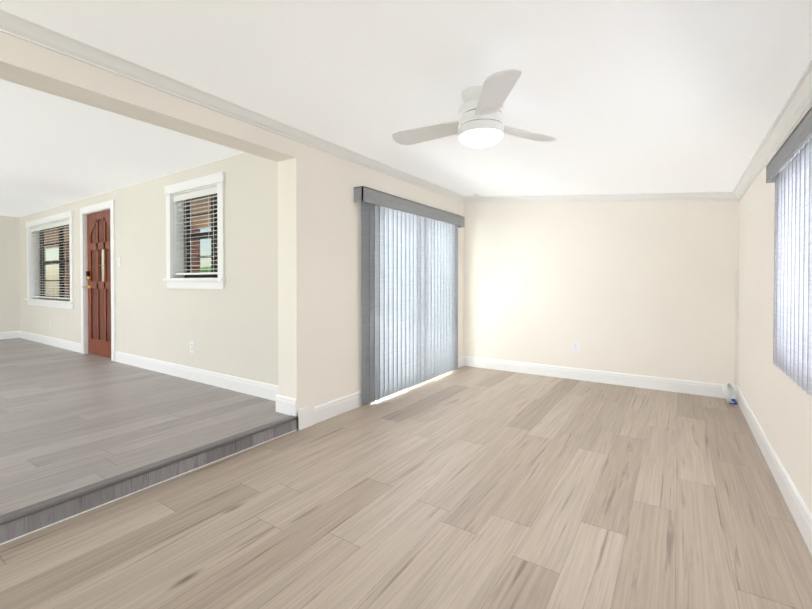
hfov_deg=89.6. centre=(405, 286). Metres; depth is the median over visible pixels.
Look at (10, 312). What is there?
wall
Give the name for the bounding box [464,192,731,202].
crown molding
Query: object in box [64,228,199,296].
porch column
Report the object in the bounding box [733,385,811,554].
baseboard
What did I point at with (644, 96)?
ceiling
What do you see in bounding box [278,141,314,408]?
pillar
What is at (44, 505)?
trim
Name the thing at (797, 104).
crown molding
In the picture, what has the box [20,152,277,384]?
wall
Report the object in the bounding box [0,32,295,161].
header beam
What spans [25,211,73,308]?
window frame
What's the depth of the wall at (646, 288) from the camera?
4.65 m
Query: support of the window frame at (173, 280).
attached to the wall at (231, 328)
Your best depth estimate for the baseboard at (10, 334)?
7.56 m
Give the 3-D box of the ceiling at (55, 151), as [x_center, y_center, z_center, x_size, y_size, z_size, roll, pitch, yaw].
[-5.690,-1.330,3.357,7.840,0.150,5.877,0,1,34]
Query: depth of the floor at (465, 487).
1.99 m
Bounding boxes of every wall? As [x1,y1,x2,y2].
[0,215,20,331]
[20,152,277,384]
[314,148,463,405]
[464,200,739,385]
[738,104,811,514]
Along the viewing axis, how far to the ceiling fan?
2.12 m
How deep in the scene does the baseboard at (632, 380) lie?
4.66 m
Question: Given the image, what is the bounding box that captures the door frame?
[80,200,115,360]
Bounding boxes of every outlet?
[190,342,193,352]
[572,342,578,351]
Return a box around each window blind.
[31,220,69,298]
[173,186,217,274]
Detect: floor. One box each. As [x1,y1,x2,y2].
[0,338,296,543]
[0,366,811,608]
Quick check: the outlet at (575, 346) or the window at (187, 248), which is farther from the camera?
the outlet at (575, 346)
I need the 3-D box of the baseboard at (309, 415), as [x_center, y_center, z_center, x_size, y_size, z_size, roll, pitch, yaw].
[-0.600,1.037,3.550,0.022,0.160,0.873,0,1,34]
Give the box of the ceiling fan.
[392,69,555,147]
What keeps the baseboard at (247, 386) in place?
attached to the wall at (231, 328)
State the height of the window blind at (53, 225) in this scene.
1.242 m
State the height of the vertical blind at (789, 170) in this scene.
1.045 m
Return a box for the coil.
[722,269,736,404]
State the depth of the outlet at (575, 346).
4.84 m
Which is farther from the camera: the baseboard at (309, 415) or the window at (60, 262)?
the window at (60, 262)
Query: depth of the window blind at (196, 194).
4.37 m
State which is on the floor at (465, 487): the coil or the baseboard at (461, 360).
the coil
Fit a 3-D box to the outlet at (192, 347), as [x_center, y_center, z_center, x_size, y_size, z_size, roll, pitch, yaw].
[-2.287,0.647,4.370,0.070,0.114,0.008,0,1,34]
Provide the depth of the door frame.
5.95 m
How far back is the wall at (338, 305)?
3.62 m
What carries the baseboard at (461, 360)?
attached to the wall at (338, 305)
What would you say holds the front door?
in the wall at (231, 328)
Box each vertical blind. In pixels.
[354,186,463,404]
[766,107,811,395]
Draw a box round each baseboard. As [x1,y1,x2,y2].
[0,331,18,339]
[19,331,80,352]
[115,351,296,407]
[297,391,361,429]
[458,356,464,367]
[465,356,732,398]
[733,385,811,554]
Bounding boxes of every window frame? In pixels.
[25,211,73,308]
[163,171,225,288]
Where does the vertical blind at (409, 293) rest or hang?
attached to the wall at (338, 305)
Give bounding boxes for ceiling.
[0,0,811,196]
[0,79,244,216]
[45,198,210,248]
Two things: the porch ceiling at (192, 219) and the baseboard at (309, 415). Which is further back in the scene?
the porch ceiling at (192, 219)
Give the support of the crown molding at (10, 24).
attached to the wall at (338, 305)
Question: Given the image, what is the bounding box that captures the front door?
[82,210,110,357]
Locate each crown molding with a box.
[0,9,467,202]
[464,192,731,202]
[728,59,811,199]
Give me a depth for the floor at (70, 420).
3.01 m
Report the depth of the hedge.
21.66 m
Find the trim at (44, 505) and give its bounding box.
[0,415,297,544]
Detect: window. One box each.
[40,225,69,299]
[184,193,217,277]
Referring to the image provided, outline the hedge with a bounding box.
[200,266,210,271]
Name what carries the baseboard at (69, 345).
attached to the wall at (231, 328)
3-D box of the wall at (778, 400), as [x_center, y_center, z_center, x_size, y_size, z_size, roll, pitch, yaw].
[1.014,-0.124,0.435,0.220,2.550,8.440,0,1,34]

